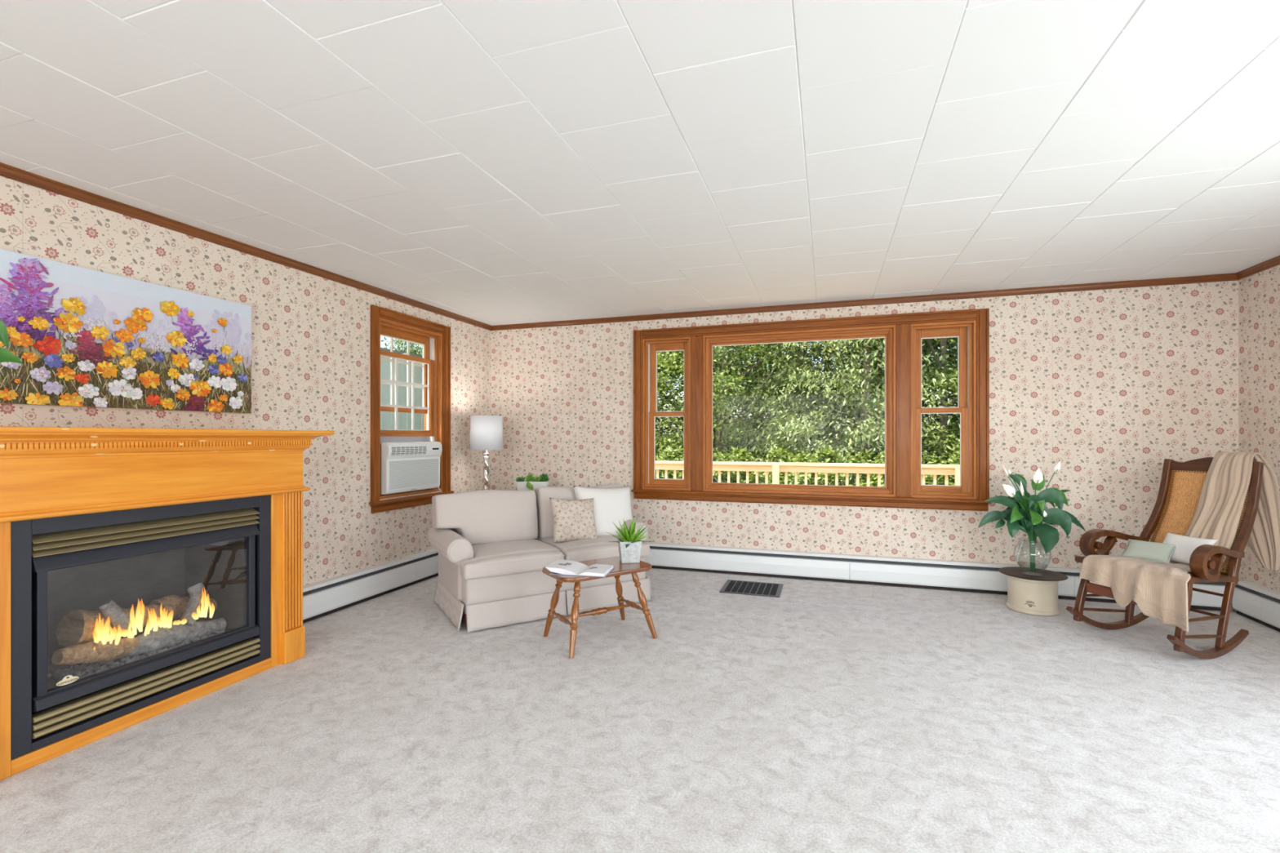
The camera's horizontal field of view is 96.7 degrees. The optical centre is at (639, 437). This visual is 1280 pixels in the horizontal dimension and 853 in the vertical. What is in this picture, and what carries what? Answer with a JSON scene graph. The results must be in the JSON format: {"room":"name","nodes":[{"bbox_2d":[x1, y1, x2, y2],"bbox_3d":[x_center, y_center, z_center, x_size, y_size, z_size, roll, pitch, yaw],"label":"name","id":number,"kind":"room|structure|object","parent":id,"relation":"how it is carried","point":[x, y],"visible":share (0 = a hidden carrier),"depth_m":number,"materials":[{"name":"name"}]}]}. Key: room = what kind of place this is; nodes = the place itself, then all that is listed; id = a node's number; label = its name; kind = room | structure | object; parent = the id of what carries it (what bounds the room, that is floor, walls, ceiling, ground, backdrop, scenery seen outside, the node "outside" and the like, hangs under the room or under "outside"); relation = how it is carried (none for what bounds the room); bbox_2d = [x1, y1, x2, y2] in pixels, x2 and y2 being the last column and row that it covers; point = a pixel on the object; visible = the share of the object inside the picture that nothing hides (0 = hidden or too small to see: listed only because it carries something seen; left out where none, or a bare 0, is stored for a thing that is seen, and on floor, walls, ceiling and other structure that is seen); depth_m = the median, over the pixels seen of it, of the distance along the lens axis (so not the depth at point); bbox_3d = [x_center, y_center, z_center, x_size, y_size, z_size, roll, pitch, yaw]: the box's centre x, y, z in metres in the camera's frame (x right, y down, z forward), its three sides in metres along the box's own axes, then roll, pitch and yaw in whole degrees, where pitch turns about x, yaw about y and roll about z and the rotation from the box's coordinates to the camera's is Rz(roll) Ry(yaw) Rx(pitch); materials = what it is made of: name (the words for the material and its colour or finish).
{"room":"living room","nodes":[
{"label":"living room","id":0,"kind":"room"},
{"bbox_2d":[0,176,491,586],"bbox_3d":[-3.079,0.035,1.901,0.200,2.440,9.280,0,0,18],"label":"wall","id":1,"kind":"structure","parent":0,"point":[311,334],"depth_m":3.90,"materials":[{"name":"paper"}]},
{"bbox_2d":[0,248,252,413],"bbox_3d":[-2.659,-0.479,2.777,0.042,0.664,1.568,0,0,18],"label":"flower painting","id":2,"kind":"object","parent":1,"relation":"attached to","point":[81,336],"visible":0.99,"depth_m":2.84,"materials":[{"name":"paint"}]},
{"bbox_2d":[0,162,492,330],"bbox_3d":[-2.970,-1.161,1.865,0.030,0.048,8.880,0,0,18],"label":"trim","id":3,"kind":"structure","parent":1,"relation":"attached to","point":[8,171],"depth_m":3.23,"materials":[{"name":"brown wood"}]},
{"bbox_2d":[302,548,438,623],"bbox_3d":[-1.987,1.137,4.752,0.088,0.235,2.580,0,0,18],"label":"baseboard heater","id":4,"kind":"object","parent":1,"relation":"attached to","point":[323,597],"visible":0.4,"depth_m":4.33,"materials":[{"name":"white metal"}]},
{"bbox_2d":[368,304,453,513],"bbox_3d":[-2.036,-0.221,4.960,0.245,1.642,1.000,0,0,18],"label":"window","id":5,"kind":"structure","parent":1,"relation":"in","point":[435,338],"depth_m":5.02,"materials":[{"name":"brown wood"}]},
{"bbox_2d":[380,337,422,405],"bbox_3d":[-2.099,-0.558,4.981,0.011,0.599,0.600,0,0,18],"label":"grille","id":6,"kind":"object","parent":5,"relation":"attached to","point":[408,340],"depth_m":5.03,"materials":[{"name":"white"}]},
{"bbox_2d":[380,358,427,429],"bbox_3d":[-2.054,-0.368,4.965,0.011,0.618,0.616,0,0,18],"label":"grille","id":7,"kind":"object","parent":5,"relation":"attached to","point":[396,408],"depth_m":5.05,"materials":[{"name":"white"}]},
{"bbox_2d":[380,436,442,494],"bbox_3d":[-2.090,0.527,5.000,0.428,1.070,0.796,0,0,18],"label":"air conditioner","id":8,"kind":"object","parent":5,"relation":"in","point":[407,464],"visible":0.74,"depth_m":4.82,"materials":[{"name":"white plastic"}]},
{"bbox_2d":[390,445,426,455],"bbox_3d":[-1.943,0.112,4.791,0.018,0.076,0.431,0,0,18],"label":"outlet","id":9,"kind":"object","parent":8,"relation":"attached to","point":[394,450],"depth_m":4.78,"materials":[{"name":"white plastic"}]},
{"bbox_2d":[389,458,438,488],"bbox_3d":[-1.926,0.308,4.880,0.005,0.223,0.604,0,0,18],"label":"grille","id":10,"kind":"object","parent":8,"relation":"attached to","point":[404,473],"depth_m":4.86,"materials":[{"name":"grey plastic"}]},
{"bbox_2d":[0,0,1279,325],"bbox_3d":[-0.017,-1.255,0.890,6.650,0.141,9.280,0,0,18],"label":"ceiling","id":11,"kind":"structure","parent":0,"point":[492,162],"depth_m":2.25,"materials":[{"name":"white tile"}]},
{"bbox_2d":[0,568,1279,852],"bbox_3d":[-0.017,1.315,0.890,6.650,0.120,9.280,0,0,18],"label":"floor","id":12,"kind":"structure","parent":0,"point":[819,716],"depth_m":2.36,"materials":[{"name":"grey carpet"}]},
{"bbox_2d":[0,426,334,780],"bbox_3d":[-2.363,0.609,2.666,0.681,1.293,1.629,0,0,18],"label":"fireplace mantel","id":13,"kind":"object","parent":12,"relation":"on","point":[46,472],"visible":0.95,"depth_m":2.50,"materials":[{"name":"brown wood"}]},
{"bbox_2d":[10,494,271,759],"bbox_3d":[-2.415,0.753,2.684,0.532,0.892,1.042,0,0,18],"label":"gas fireplace","id":14,"kind":"object","parent":13,"relation":"on","point":[114,615],"visible":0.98,"depth_m":2.59,"materials":[{"name":"black metal"}]},
{"bbox_2d":[31,524,259,572],"bbox_3d":[-2.197,0.486,2.611,0.070,0.062,0.901,0,0,18],"label":"hood","id":15,"kind":"object","parent":14,"relation":"attached to","point":[46,560],"depth_m":2.49,"materials":[{"name":"metal"}]},
{"bbox_2d":[0,426,334,434],"bbox_3d":[-2.364,-0.028,2.666,0.680,0.021,1.629,0,0,18],"label":"shelf","id":16,"kind":"object","parent":13,"relation":"attached to","point":[3,429],"depth_m":2.38,"materials":[{"name":"brown wood"}]},
{"bbox_3d":[-2.506,-0.091,2.043,0.124,0.105,0.124,0,0,18],"label":"planter","id":17,"kind":"object","parent":13,"relation":"on","visible":0},
{"bbox_2d":[0,320,22,364],"bbox_3d":[-2.492,-0.385,2.043,0.222,0.478,0.346,0,0,18],"label":"mantel plant","id":18,"kind":"object","parent":17,"relation":"in","point":[6,355],"visible":1,"depth_m":2.16,"materials":[{"name":"green plant"}]},
{"bbox_2d":[427,483,652,632],"bbox_3d":[-0.732,0.826,4.355,1.562,0.858,0.884,0,0,-31],"label":"loveseat","id":19,"kind":"object","parent":12,"relation":"on","point":[494,547],"visible":0.79,"depth_m":4.07,"materials":[{"name":"beige fabric"}]},
{"bbox_2d":[431,489,537,545],"bbox_3d":[-1.154,0.604,4.299,0.758,0.415,0.278,0,0,-31],"label":"cushion","id":20,"kind":"object","parent":19,"relation":"on","point":[482,517],"depth_m":4.19,"materials":[{"name":"beige fabric"}]},
{"bbox_2d":[460,539,564,579],"bbox_3d":[-0.983,0.845,4.081,0.700,0.150,0.622,0,0,-31],"label":"seat cushion","id":21,"kind":"object","parent":19,"relation":"on","point":[487,559],"depth_m":3.86,"materials":[{"name":"beige fabric"}]},
{"bbox_2d":[549,497,597,542],"bbox_3d":[-0.503,0.633,4.353,0.392,0.350,0.194,0,0,-29],"label":"throw pillow","id":22,"kind":"object","parent":19,"relation":"on","point":[573,519],"visible":0.98,"depth_m":4.29,"materials":[{"name":"fabric"}]},
{"bbox_2d":[533,483,622,538],"bbox_3d":[-0.484,0.604,4.701,0.758,0.415,0.278,0,0,-31],"label":"cushion","id":23,"kind":"object","parent":19,"relation":"on","point":[544,513],"depth_m":4.48,"materials":[{"name":"beige fabric"}]},
{"bbox_2d":[537,535,649,561],"bbox_3d":[-0.372,0.845,4.447,0.700,0.150,0.622,0,0,-31],"label":"seat cushion","id":24,"kind":"object","parent":19,"relation":"on","point":[578,550],"depth_m":4.18,"materials":[{"name":"beige fabric"}]},
{"bbox_2d":[573,485,632,536],"bbox_3d":[-0.284,0.615,4.630,0.548,0.458,0.231,0,0,-30],"label":"throw pillow","id":25,"kind":"object","parent":19,"relation":"on","point":[613,504],"visible":0.73,"depth_m":4.56,"materials":[{"name":"white fabric"}]},
{"bbox_2d":[542,555,657,657],"bbox_3d":[-0.252,1.037,3.572,0.645,0.445,0.444,0,0,-34],"label":"coffee table","id":26,"kind":"object","parent":12,"relation":"on","point":[620,568],"visible":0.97,"depth_m":3.56,"materials":[{"name":"brown wood"}]},
{"bbox_2d":[545,559,614,577],"bbox_3d":[-0.362,0.795,3.462,0.370,0.041,0.235,0,0,11],"label":"open book","id":27,"kind":"object","parent":26,"relation":"on","point":[563,567],"visible":1,"depth_m":3.41,"materials":[{"name":"white paper"}]},
{"bbox_2d":[558,562,572,565],"bbox_3d":[-0.459,0.778,3.484,0.066,0.006,0.070,0,0,11],"label":"picture","id":28,"kind":"object","parent":27,"relation":"on","point":[559,563],"depth_m":3.49},
{"bbox_2d":[617,537,641,563],"bbox_3d":[-0.068,0.744,3.735,0.143,0.142,0.143,0,0,-9],"label":"square pot","id":29,"kind":"object","parent":26,"relation":"on","point":[630,554],"visible":0.8,"depth_m":3.67,"materials":[{"name":"ceramic"}]},
{"bbox_2d":[607,518,656,547],"bbox_3d":[-0.053,0.617,3.737,0.321,0.174,0.333,0,0,17],"label":"spiky succulent","id":30,"kind":"object","parent":29,"relation":"on","point":[628,535],"visible":0.82,"depth_m":3.70,"materials":[{"name":"green plant"}]},
{"bbox_2d":[719,579,783,597],"bbox_3d":[0.929,1.251,4.716,0.474,0.008,0.410,0,0,18],"label":"floor vent","id":31,"kind":"object","parent":12,"relation":"in","point":[731,586],"visible":1,"depth_m":4.70,"materials":[{"name":"grey metal"}]},
{"bbox_2d":[1006,574,1059,616],"bbox_3d":[2.857,1.132,4.143,0.320,0.246,0.320,0,0,0],"label":"stoneware crock","id":32,"kind":"object","parent":12,"relation":"on","point":[1031,597],"visible":0.92,"depth_m":4.02,"materials":[{"name":"beige ceramic"}]},
{"bbox_2d":[998,566,1067,581],"bbox_3d":[2.857,1.000,4.143,0.418,0.019,0.418,0,0,0],"label":"round tray","id":33,"kind":"object","parent":32,"relation":"on","point":[1015,571],"visible":0.98,"depth_m":4.15,"materials":[{"name":"brown wood"}]},
{"bbox_2d":[1013,537,1052,576],"bbox_3d":[2.857,0.872,4.143,0.232,0.256,0.232,0,0,0],"label":"glass vase","id":34,"kind":"object","parent":33,"relation":"on","point":[1020,537],"visible":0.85,"depth_m":4.13,"materials":[{"name":"clear glass"}]},
{"bbox_2d":[977,461,1085,572],"bbox_3d":[2.866,0.576,4.154,0.770,0.806,0.364,0,0,0],"label":"peace lily","id":35,"kind":"object","parent":34,"relation":"in","point":[1024,512],"visible":1,"depth_m":4.09,"materials":[{"name":"green plant"}]},
{"bbox_2d":[1002,484,1015,497],"bbox_3d":[2.646,0.383,4.073,0.094,0.091,0.024,0,0,0],"label":"flower","id":36,"kind":"object","parent":35,"relation":"on","point":[1010,491],"depth_m":4.08,"materials":[{"name":"white plant"}]},
{"bbox_2d":[1009,480,1019,491],"bbox_3d":[2.763,0.375,4.187,0.082,0.112,0.015,0,0,0],"label":"flower","id":37,"kind":"object","parent":35,"relation":"on","point":[1017,482],"depth_m":4.19,"materials":[{"name":"white plant"}]},
{"bbox_2d":[1020,480,1023,495],"bbox_3d":[2.768,0.370,4.121,0.026,0.112,0.006,0,0,0],"label":"flower","id":38,"kind":"object","parent":35,"relation":"on","point":[1021,486],"depth_m":4.12,"materials":[{"name":"white plant"}]},
{"bbox_2d":[1033,467,1043,483],"bbox_3d":[2.864,0.278,4.096,0.069,0.114,0.017,0,0,0],"label":"flower","id":39,"kind":"object","parent":35,"relation":"on","point":[1037,477],"depth_m":4.10,"materials":[{"name":"white plant"}]},
{"bbox_2d":[1053,461,1060,471],"bbox_3d":[3.038,0.213,4.139,0.047,0.081,0.011,0,0,0],"label":"flower","id":40,"kind":"object","parent":35,"relation":"on","point":[1057,467],"depth_m":4.14,"materials":[{"name":"white plant"}]},
{"bbox_2d":[1066,457,1263,658],"bbox_3d":[3.242,0.691,3.504,0.882,1.128,0.660,0,0,-17],"label":"rocking chair","id":41,"kind":"object","parent":12,"relation":"on","point":[1181,484],"visible":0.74,"depth_m":3.63,"materials":[{"name":"brown wood"}]},
{"bbox_2d":[1079,451,1279,631],"bbox_3d":[3.303,0.567,3.484,0.976,0.960,0.606,0,0,-17],"label":"knitted throw","id":42,"kind":"object","parent":41,"relation":"on","point":[1160,590],"visible":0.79,"depth_m":3.42,"materials":[{"name":"beige fabric"}]},
{"bbox_2d":[1119,538,1176,563],"bbox_3d":[3.162,0.710,3.542,0.145,0.110,0.241,0,0,-31],"label":"pillow","id":43,"kind":"object","parent":42,"relation":"on","point":[1161,553],"visible":0.93,"depth_m":3.51,"materials":[{"name":"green fabric"}]},
{"bbox_2d":[1162,532,1217,564],"bbox_3d":[3.300,0.680,3.453,0.128,0.158,0.270,0,0,-11],"label":"pillow","id":44,"kind":"object","parent":42,"relation":"on","point":[1185,545],"visible":0.61,"depth_m":3.43,"materials":[{"name":"white fabric"}]},
{"bbox_3d":[-1.275,0.902,5.454,0.800,0.705,0.380,0,0,-31],"label":"table","id":45,"kind":"object","parent":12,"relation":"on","visible":0},
{"bbox_2d":[470,415,502,489],"bbox_3d":[-1.468,0.170,5.444,0.306,0.760,0.306,0,0,18],"label":"table lamp","id":46,"kind":"object","parent":45,"relation":"on","point":[486,431],"visible":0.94,"depth_m":5.33,"materials":[{"name":"white glass"}]},
{"bbox_2d":[514,480,550,490],"bbox_3d":[-1.048,0.489,5.537,0.336,0.122,0.136,0,0,-4],"label":"planter","id":47,"kind":"object","parent":45,"relation":"on","point":[521,486],"visible":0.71,"depth_m":5.48,"materials":[{"name":"white ceramic"}]},
{"bbox_2d":[515,475,525,481],"bbox_3d":[-1.160,0.405,5.526,0.093,0.066,0.123,0,0,-4],"label":"succulent","id":48,"kind":"object","parent":47,"relation":"in","point":[517,479],"visible":0.98,"depth_m":5.51,"materials":[{"name":"green plant"}]},
{"bbox_2d":[524,473,534,490],"bbox_3d":[-1.065,0.437,5.512,0.100,0.164,0.136,0,0,-4],"label":"succulent","id":49,"kind":"object","parent":47,"relation":"in","point":[530,477],"visible":0.98,"depth_m":5.50,"materials":[{"name":"green plant"}]},
{"bbox_2d":[533,475,541,481],"bbox_3d":[-0.986,0.405,5.536,0.098,0.065,0.108,0,0,-35],"label":"succulent","id":50,"kind":"object","parent":47,"relation":"in","point":[536,478],"visible":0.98,"depth_m":5.52,"materials":[{"name":"green plant"}]},
{"bbox_2d":[539,472,549,481],"bbox_3d":[-0.938,0.393,5.551,0.107,0.090,0.102,0,0,37],"label":"succulent","id":51,"kind":"object","parent":47,"relation":"in","point":[544,477],"visible":0.98,"depth_m":5.53,"materials":[{"name":"green plant"}]},
{"bbox_2d":[491,280,1238,609],"bbox_3d":[1.406,0.035,5.202,6.250,2.440,0.200,0,0,18],"label":"wall","id":52,"kind":"structure","parent":0,"point":[1108,385],"depth_m":4.56,"materials":[{"name":"paper"}]},
{"bbox_2d":[631,308,991,511],"bbox_3d":[1.403,-0.221,5.152,3.067,1.642,0.215,0,0,18],"label":"window","id":53,"kind":"structure","parent":52,"relation":"in","point":[903,488],"depth_m":4.93,"materials":[{"name":"brown wood"}]},
{"bbox_2d":[491,273,1238,330],"bbox_3d":[1.369,-1.161,5.092,6.250,0.048,0.030,0,0,18],"label":"trim","id":54,"kind":"structure","parent":52,"relation":"attached to","point":[1227,277],"depth_m":4.82,"materials":[{"name":"brown wood"}]},
{"bbox_2d":[644,542,1226,610],"bbox_3d":[1.361,1.137,5.065,6.050,0.235,0.088,0,0,18],"label":"baseboard heater","id":55,"kind":"object","parent":52,"relation":"attached to","point":[920,573],"visible":0.48,"depth_m":4.85,"materials":[{"name":"white metal"}]},
{"bbox_2d":[1238,264,1279,591],"bbox_3d":[3.046,0.035,-0.120,0.200,2.440,9.280,0,0,18],"label":"wall","id":56,"kind":"structure","parent":0,"point":[1259,294],"depth_m":3.92,"materials":[{"name":"paper"}]},
{"bbox_2d":[1232,580,1279,631],"bbox_3d":[3.974,1.137,3.154,0.088,0.235,1.880,0,0,18],"label":"baseboard heater","id":57,"kind":"object","parent":56,"relation":"attached to","point":[1256,602],"visible":0.89,"depth_m":3.83,"materials":[{"name":"white metal"}]},
{"bbox_2d":[1235,255,1279,279],"bbox_3d":[2.936,-1.161,-0.084,0.030,0.048,8.880,0,0,18],"label":"trim","id":58,"kind":"structure","parent":56,"relation":"attached to","point":[1275,261],"depth_m":3.90,"materials":[{"name":"brown wood"}]},
{"label":"outside","id":59,"kind":"structure","parent":0,"visible":0},
{"bbox_3d":[6.267,1.930,18.993,80.000,0.150,80.000,0,0,18],"label":"ground","id":60,"kind":"structure","parent":59,"visible":0},
{"bbox_2d":[380,337,422,355],"bbox_3d":[-8.673,-2.244,19.118,5.655,9.082,5.878,0,0,13],"label":"leafy tree","id":61,"kind":"object","parent":60,"relation":"on","point":[411,345],"visible":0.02,"depth_m":19.98,"materials":[{"name":"green plant"}]},
{"bbox_2d":[381,337,422,355],"bbox_3d":[-7.766,-1.740,21.790,5.833,8.802,5.500,0,0,45],"label":"leafy tree","id":62,"kind":"object","parent":60,"relation":"on","point":[383,337],"visible":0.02,"depth_m":21.93,"materials":[{"name":"green plant"}]},
{"bbox_2d":[380,347,424,430],"bbox_3d":[-6.722,-0.145,14.222,2.720,4.000,7.500,0,0,18],"label":"shed","id":63,"kind":"object","parent":60,"relation":"on","point":[387,419],"visible":0.05,"depth_m":13.43,"materials":[{"name":"grey"}]},
{"bbox_2d":[655,355,682,459],"bbox_3d":[-1.986,-2.439,14.257,6.379,11.259,6.567,0,0,-43],"label":"leafy tree","id":64,"kind":"object","parent":60,"relation":"on","point":[664,355],"visible":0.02,"depth_m":14.62,"materials":[{"name":"green plant"}]},
{"bbox_2d":[655,351,683,476],"bbox_3d":[-1.175,-2.713,17.714,6.686,11.659,6.495,0,0,19],"label":"tree","id":65,"kind":"object","parent":60,"relation":"on","point":[664,352],"visible":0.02,"depth_m":17.05,"materials":[{"name":"green plant"}]},
{"bbox_2d":[655,444,683,479],"bbox_3d":[0.238,1.083,9.744,2.031,1.909,1.818,0,0,18],"label":"bush","id":66,"kind":"object","parent":60,"relation":"on","point":[668,452],"visible":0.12,"depth_m":9.50,"materials":[{"name":"green plant"}]},
{"bbox_2d":[655,345,767,479],"bbox_3d":[-0.166,-2.053,13.260,5.799,10.224,5.970,0,0,44],"label":"leafy tree","id":67,"kind":"object","parent":60,"relation":"on","point":[681,389],"visible":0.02,"depth_m":11.86,"materials":[{"name":"green plant"}]},
{"bbox_2d":[655,343,786,482],"bbox_3d":[1.392,-2.713,16.284,6.495,11.659,6.686,0,0,12],"label":"tree","id":68,"kind":"object","parent":60,"relation":"on","point":[665,398],"visible":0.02,"depth_m":14.94,"materials":[{"name":"green plant"}]},
{"bbox_2d":[712,444,764,483],"bbox_3d":[1.423,1.083,9.493,2.031,1.909,1.818,0,0,-45],"label":"bush","id":69,"kind":"object","parent":60,"relation":"on","point":[741,452],"visible":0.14,"depth_m":9.57,"materials":[{"name":"green plant"}]},
{"bbox_2d":[655,341,829,484],"bbox_3d":[1.466,-0.998,11.506,4.544,7.135,4.819,0,0,-5],"label":"leafy tree","id":70,"kind":"object","parent":60,"relation":"on","point":[669,439],"visible":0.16,"depth_m":10.90,"materials":[{"name":"green plant"}]},
{"bbox_2d":[658,341,862,483],"bbox_3d":[3.313,-2.713,16.198,6.686,11.659,6.495,0,0,4],"label":"tree","id":71,"kind":"object","parent":60,"relation":"on","point":[807,356],"visible":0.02,"depth_m":14.65,"materials":[{"name":"green plant"}]},
{"bbox_2d":[736,444,820,484],"bbox_3d":[2.318,1.083,8.962,1.818,1.909,2.031,0,0,-18],"label":"bush","id":72,"kind":"object","parent":60,"relation":"on","point":[780,451],"visible":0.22,"depth_m":9.01,"materials":[{"name":"green plant"}]},
{"bbox_2d":[671,337,924,485],"bbox_3d":[3.127,-1.334,11.475,4.856,7.303,4.672,0,0,12],"label":"leafy tree","id":73,"kind":"object","parent":60,"relation":"on","point":[855,365],"visible":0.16,"depth_m":11.16,"materials":[{"name":"green plant"}]},
{"bbox_2d":[655,460,968,493],"bbox_3d":[2.218,1.101,7.679,11.400,1.508,0.175,0,0,18],"label":"deck railing","id":74,"kind":"object","parent":60,"relation":"on","point":[775,468],"visible":0.16,"depth_m":7.64,"materials":[{"name":"yellow wood"}]},
{"bbox_2d":[717,341,953,484],"bbox_3d":[4.902,-2.713,14.698,6.495,11.659,6.686,0,0,-3],"label":"tree","id":75,"kind":"object","parent":60,"relation":"on","point":[818,350],"visible":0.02,"depth_m":13.71,"materials":[{"name":"green plant"}]},
{"bbox_2d":[797,444,882,486],"bbox_3d":[3.247,1.083,8.914,2.031,1.909,1.818,0,0,9],"label":"bush","id":76,"kind":"object","parent":60,"relation":"on","point":[823,453],"visible":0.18,"depth_m":8.95,"materials":[{"name":"green plant"}]},
{"bbox_2d":[722,337,959,486],"bbox_3d":[4.192,-1.422,10.476,4.918,7.644,5.111,0,0,27],"label":"leafy tree","id":77,"kind":"object","parent":60,"relation":"on","point":[810,375],"visible":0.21,"depth_m":9.90,"materials":[{"name":"green plant"}]},
{"bbox_2d":[777,337,959,484],"bbox_3d":[6.877,-2.713,14.797,6.686,11.659,6.495,0,0,-11],"label":"tree","id":78,"kind":"object","parent":60,"relation":"on","point":[949,415],"visible":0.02,"depth_m":13.90,"materials":[{"name":"green plant"}]},
{"bbox_2d":[794,337,959,484],"bbox_3d":[5.521,-1.289,10.494,5.072,7.612,4.783,0,0,42],"label":"leafy tree","id":79,"kind":"object","parent":60,"relation":"on","point":[944,428],"visible":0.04,"depth_m":9.93,"materials":[{"name":"green plant"}]},
{"bbox_2d":[848,446,949,486],"bbox_3d":[3.902,1.083,8.555,1.818,1.909,2.031,0,0,36],"label":"bush","id":80,"kind":"object","parent":60,"relation":"on","point":[882,455],"visible":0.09,"depth_m":8.33,"materials":[{"name":"green plant"}]},
{"bbox_2d":[853,346,958,451],"bbox_3d":[8.372,-2.713,14.090,6.495,11.659,6.686,0,0,-18],"label":"tree","id":81,"kind":"object","parent":60,"relation":"on","point":[922,346],"visible":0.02,"depth_m":15.21,"materials":[{"name":"green plant"}]},
{"bbox_2d":[857,337,959,484],"bbox_3d":[7.054,-2.053,10.441,5.799,10.224,5.970,0,0,31],"label":"leafy tree","id":82,"kind":"object","parent":60,"relation":"on","point":[925,369],"visible":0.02,"depth_m":10.53,"materials":[{"name":"green plant"}]},
{"bbox_2d":[921,449,959,484],"bbox_3d":[4.625,1.083,8.541,1.818,1.909,2.031,0,0,-27],"label":"bush","id":83,"kind":"object","parent":60,"relation":"on","point":[954,460],"visible":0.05,"depth_m":8.54,"materials":[{"name":"green plant"}]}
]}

